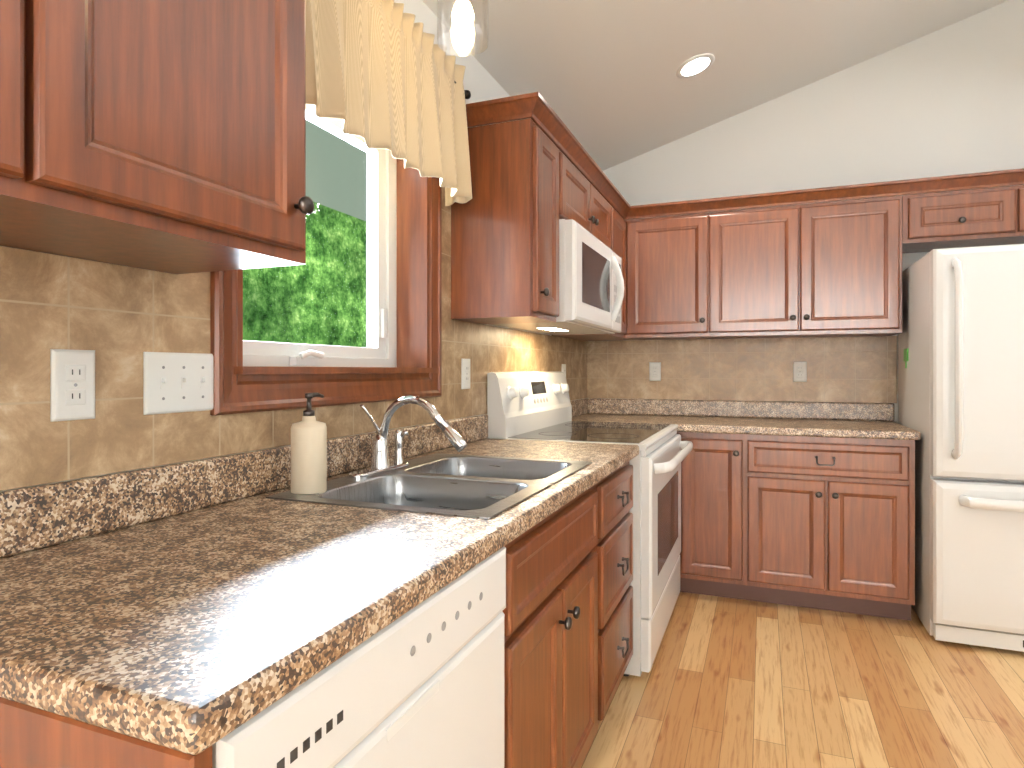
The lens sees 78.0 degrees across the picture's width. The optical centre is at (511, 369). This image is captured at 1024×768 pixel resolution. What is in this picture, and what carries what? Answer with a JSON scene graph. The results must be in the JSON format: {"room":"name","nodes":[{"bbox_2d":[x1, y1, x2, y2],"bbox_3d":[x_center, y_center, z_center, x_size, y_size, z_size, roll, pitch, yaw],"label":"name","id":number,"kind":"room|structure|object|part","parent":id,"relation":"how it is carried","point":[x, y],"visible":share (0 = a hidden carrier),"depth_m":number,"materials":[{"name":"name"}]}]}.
{"room":"kitchen","nodes":[
{"label":"kitchen","id":0,"kind":"room"},
{"bbox_2d":[0,0,586,491],"bbox_3d":[-0.830,-0.043,1.110,0.208,2.485,6.950,0,0,22],"label":"wall","id":1,"kind":"structure","parent":0,"point":[120,320],"depth_m":1.18,"materials":[{"name":"beige tile"}]},
{"bbox_2d":[0,0,55,219],"bbox_3d":[-0.770,-0.640,0.537,0.339,0.900,0.470,0,0,22],"label":"upper cabinet","id":2,"kind":"object","parent":1,"relation":"attached to","point":[27,27],"depth_m":0.70,"materials":[{"name":"brown wood"}]},
{"bbox_2d":[50,349,94,421],"bbox_3d":[-0.733,0.025,1.060,0.008,0.118,0.072,0,0,22],"label":"electrical outlet","id":3,"kind":"object","parent":1,"relation":"attached to","point":[72,384],"visible":1,"depth_m":1.05,"materials":[{"name":"white plastic"}]},
{"bbox_2d":[0,0,313,273],"bbox_3d":[-0.596,-0.640,0.974,0.339,0.900,0.470,0,0,22],"label":"upper cabinet","id":4,"kind":"object","parent":1,"relation":"attached to","point":[167,136],"depth_m":0.90,"materials":[{"name":"brown wood"}]},
{"bbox_2d":[143,352,212,414],"bbox_3d":[-0.651,0.025,1.256,0.016,0.118,0.166,0,0,22],"label":"switch plate","id":5,"kind":"object","parent":1,"relation":"attached to","point":[176,382],"visible":1,"depth_m":1.24,"materials":[{"name":"white plastic"}]},
{"bbox_2d":[210,104,441,414],"bbox_3d":[-0.518,-0.420,1.820,0.217,1.030,1.000,0,0,22],"label":"window","id":6,"kind":"structure","parent":1,"relation":"in","point":[238,387],"depth_m":2.12,"materials":[{"name":"brown wood"}]},
{"bbox_3d":[-0.569,-0.429,1.840,0.109,0.841,0.829,0,0,22],"label":"window sash","id":7,"kind":"part","parent":6,"relation":"part of","materials":[{"name":"white plastic"}]},
{"bbox_2d":[306,0,471,205],"bbox_3d":[-0.367,-0.807,1.741,0.154,0.456,1.089,0,0,22],"label":"curtain","id":8,"kind":"object","parent":6,"relation":"attached to","point":[386,74],"visible":0.94,"depth_m":1.74,"materials":[{"name":"fabric"}]},
{"bbox_2d":[306,119,366,221],"bbox_3d":[-0.833,-0.940,2.483,0.790,0.200,6.000,0,0,22],"label":"soffit","id":9,"kind":"structure","parent":1,"relation":"attached to","point":[349,158],"depth_m":3.01,"materials":[{"name":"grey paint"}]},
{"bbox_2d":[461,359,469,388],"bbox_3d":[-0.177,0.015,2.459,0.008,0.118,0.072,0,0,22],"label":"electrical outlet","id":10,"kind":"object","parent":1,"relation":"attached to","point":[465,373],"visible":1,"depth_m":2.45,"materials":[{"name":"white plastic"}]},
{"bbox_2d":[451,92,633,338],"bbox_3d":[0.232,-0.573,3.017,0.370,0.766,1.675,0,0,22],"label":"upper cabinet","id":11,"kind":"object","parent":1,"relation":"attached to","point":[531,185],"depth_m":2.30,"materials":[{"name":"brown wood"}]},
{"bbox_3d":[-0.101,-0.923,2.274,0.300,0.066,0.048,0,0,22],"label":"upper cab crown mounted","id":12,"kind":"part","parent":11,"relation":"part of","materials":[{"name":"brown wood"}]},
{"bbox_2d":[489,219,623,334],"bbox_3d":[0.266,-0.395,2.972,0.451,0.408,0.912,0,0,22],"label":"over-the-range microwave","id":13,"kind":"object","parent":11,"relation":"attached to","point":[591,288],"visible":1,"depth_m":2.72,"materials":[{"name":"white plastic"},{"name":"dark glass"}]},
{"bbox_3d":[0.368,-0.923,2.933,0.048,0.066,1.620,0,0,22],"label":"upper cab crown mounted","id":14,"kind":"part","parent":11,"relation":"part of","materials":[{"name":"brown wood"}]},
{"bbox_2d":[634,168,1023,218],"bbox_3d":[1.763,-0.923,3.287,2.380,0.066,0.048,0,0,22],"label":"crown molding","id":15,"kind":"structure","parent":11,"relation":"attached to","point":[1012,177],"depth_m":3.30,"materials":[{"name":"brown wood"}]},
{"bbox_2d":[562,364,565,375],"bbox_3d":[0.302,0.025,3.667,0.008,0.118,0.072,0,0,22],"label":"electrical outlet","id":16,"kind":"object","parent":1,"relation":"attached to","point":[564,368],"visible":0.44,"depth_m":3.66,"materials":[{"name":"white plastic"}]},
{"bbox_2d":[422,0,1008,170],"bbox_3d":[0.932,-1.848,0.410,3.900,1.254,6.950,0,0,22],"label":"ceiling","id":17,"kind":"structure","parent":0,"point":[606,82],"depth_m":3.03,"materials":[{"name":"white paint"}]},
{"bbox_2d":[437,0,488,55],"bbox_3d":[-0.130,-1.114,1.665,0.136,0.508,0.136,0,0,22],"label":"pendant light","id":18,"kind":"object","parent":17,"relation":"hanging from","point":[463,16],"visible":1,"depth_m":1.65,"materials":[{"name":"clear glass"}]},
{"bbox_2d":[676,54,714,78],"bbox_3d":[0.901,-1.492,3.107,0.183,0.058,0.190,0,0,22],"label":"recessed light","id":19,"kind":"object","parent":17,"relation":"in","point":[695,65],"visible":1,"depth_m":3.10,"materials":[{"name":"white plastic"}]},
{"bbox_2d":[581,592,1023,767],"bbox_3d":[0.932,1.230,0.410,3.900,0.060,6.950,0,0,22],"label":"floor","id":20,"kind":"structure","parent":0,"point":[724,682],"depth_m":2.32,"materials":[{"name":"brown wood"}]},
{"bbox_2d":[0,697,211,767],"bbox_3d":[-0.562,0.763,0.665,0.630,0.874,0.022,0,0,22],"label":"cabinet end panel","id":21,"kind":"object","parent":20,"relation":"on","point":[32,737],"visible":0.6,"depth_m":0.60,"materials":[{"name":"brown wood"}]},
{"bbox_2d":[212,546,505,767],"bbox_3d":[-0.406,0.763,0.984,0.590,0.873,0.680,0,0,22],"label":"dishwasher","id":22,"kind":"object","parent":20,"relation":"on","point":[421,685],"visible":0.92,"depth_m":0.86,"materials":[{"name":"white"}]},
{"bbox_2d":[503,485,597,767],"bbox_3d":[-0.151,0.763,1.661,0.660,0.874,0.760,0,0,22],"label":"base cabinet","id":23,"kind":"object","parent":20,"relation":"on","point":[550,611],"visible":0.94,"depth_m":1.49,"materials":[{"name":"brown wood"}]},
{"bbox_2d":[0,414,638,754],"bbox_3d":[-0.188,0.255,1.585,0.646,0.140,2.028,0,0,22],"label":"countertop","id":24,"kind":"structure","parent":23,"relation":"on","point":[195,607],"depth_m":0.89,"materials":[{"name":"stone"}]},
{"bbox_2d":[266,453,591,518],"bbox_3d":[-0.150,0.366,1.668,0.540,0.170,0.790,0,0,22],"label":"sink","id":25,"kind":"object","parent":24,"relation":"in","point":[475,486],"visible":0.52,"depth_m":1.65,"materials":[{"name":"silver metal"}]},
{"bbox_2d":[291,392,326,493],"bbox_3d":[-0.469,0.169,1.473,0.080,0.231,0.091,0,0,22],"label":"soap dispenser","id":26,"kind":"object","parent":25,"relation":"on","point":[308,453],"visible":1,"depth_m":1.44,"materials":[{"name":"beige ceramic"}]},
{"bbox_2d":[348,395,467,477],"bbox_3d":[-0.255,0.175,1.710,0.294,0.211,0.250,0,0,22],"label":"faucet","id":27,"kind":"object","parent":25,"relation":"on","point":[380,464],"visible":1,"depth_m":1.73,"materials":[{"name":"silver metal"}]},
{"bbox_2d":[487,371,692,675],"bbox_3d":[0.426,0.604,2.960,0.752,1.192,0.972,0,0,22],"label":"stove","id":28,"kind":"object","parent":20,"relation":"on","point":[536,406],"visible":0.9,"depth_m":2.67,"materials":[{"name":"white enameled metal"},{"name":"black glass"}]},
{"bbox_2d":[594,461,632,723],"bbox_3d":[0.087,0.763,2.271,0.652,0.874,0.546,0,0,22],"label":"drawers","id":29,"kind":"object","parent":20,"relation":"on","point":[613,548],"visible":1,"depth_m":2.10,"materials":[{"name":"brown wood"}]},
{"bbox_2d":[677,432,748,599],"bbox_3d":[1.140,0.763,3.565,0.342,0.874,0.629,0,0,22],"label":"base cabinet","id":30,"kind":"object","parent":20,"relation":"on","point":[714,555],"depth_m":3.28,"materials":[{"name":"brown wood"}]},
{"bbox_2d":[749,434,914,620],"bbox_3d":[1.645,0.763,3.364,0.746,0.874,0.629,0,0,22],"label":"base cabinet","id":31,"kind":"object","parent":20,"relation":"on","point":[824,523],"depth_m":3.07,"materials":[{"name":"brown wood"}]},
{"bbox_2d":[570,398,920,439],"bbox_3d":[1.186,0.255,3.537,1.760,0.140,0.646,0,0,22],"label":"countertop","id":32,"kind":"structure","parent":31,"relation":"on","point":[846,420],"depth_m":3.62,"materials":[{"name":"stone"}]},
{"bbox_2d":[898,244,1023,651],"bbox_3d":[2.345,0.337,2.912,0.830,1.727,0.876,0,0,22],"label":"fridge","id":33,"kind":"object","parent":20,"relation":"on","point":[961,387],"visible":0.92,"depth_m":2.68,"materials":[{"name":"white metal"}]},
{"bbox_2d":[904,348,907,367],"bbox_3d":[2.037,-0.060,3.269,0.003,0.100,0.100,0,0,22],"label":"hanging fly swatter","id":34,"kind":"object","parent":33,"relation":"hanging from","point":[905,355],"visible":0.89,"depth_m":3.27,"materials":[{"name":"green plastic"}]},
{"bbox_2d":[587,0,1023,422],"bbox_3d":[2.186,-0.598,3.566,3.900,3.595,0.158,0,0,22],"label":"wall","id":35,"kind":"structure","parent":0,"point":[947,100],"depth_m":3.62,"materials":[{"name":"white paint"}]},
{"bbox_2d":[576,220,627,340],"bbox_3d":[0.581,-0.540,3.943,0.336,0.700,0.339,0,0,22],"label":"upper cabinet","id":36,"kind":"object","parent":35,"relation":"attached to","point":[625,335],"depth_m":3.74,"materials":[{"name":"brown wood"}]},
{"bbox_2d":[649,362,660,380],"bbox_3d":[0.902,0.010,3.986,0.072,0.118,0.008,0,0,22],"label":"electrical outlet","id":37,"kind":"object","parent":35,"relation":"attached to","point":[654,371],"visible":1,"depth_m":3.98,"materials":[{"name":"white plastic"}]},
{"bbox_2d":[628,212,711,339],"bbox_3d":[0.952,-0.540,3.795,0.463,0.700,0.339,0,0,22],"label":"upper cabinet","id":38,"kind":"object","parent":35,"relation":"attached to","point":[670,257],"depth_m":3.64,"materials":[{"name":"brown wood"}]},
{"bbox_2d":[793,362,806,381],"bbox_3d":[1.676,0.010,3.679,0.072,0.118,0.008,0,0,22],"label":"electrical outlet","id":39,"kind":"object","parent":35,"relation":"attached to","point":[799,371],"visible":1,"depth_m":3.68,"materials":[{"name":"white plastic"}]},
{"bbox_2d":[712,196,901,338],"bbox_3d":[1.606,-0.540,3.535,0.945,0.700,0.339,0,0,22],"label":"upper cabinet","id":40,"kind":"object","parent":35,"relation":"attached to","point":[829,269],"depth_m":3.37,"materials":[{"name":"brown wood"}]},
{"bbox_2d":[902,185,1023,252],"bbox_3d":[2.484,-0.767,3.170,0.953,0.245,0.370,0,0,22],"label":"upper cabinet","id":41,"kind":"object","parent":35,"relation":"attached to","point":[993,216],"visible":1,"depth_m":3.12,"materials":[{"name":"brown wood"}]},
{"label":"outside","id":42,"kind":"structure","parent":0,"visible":0},
{"bbox_2d":[243,202,366,346],"bbox_3d":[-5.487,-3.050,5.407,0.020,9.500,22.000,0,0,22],"label":"foliage","id":43,"kind":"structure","parent":42,"point":[256,300],"depth_m":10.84,"materials":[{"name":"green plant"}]}
]}

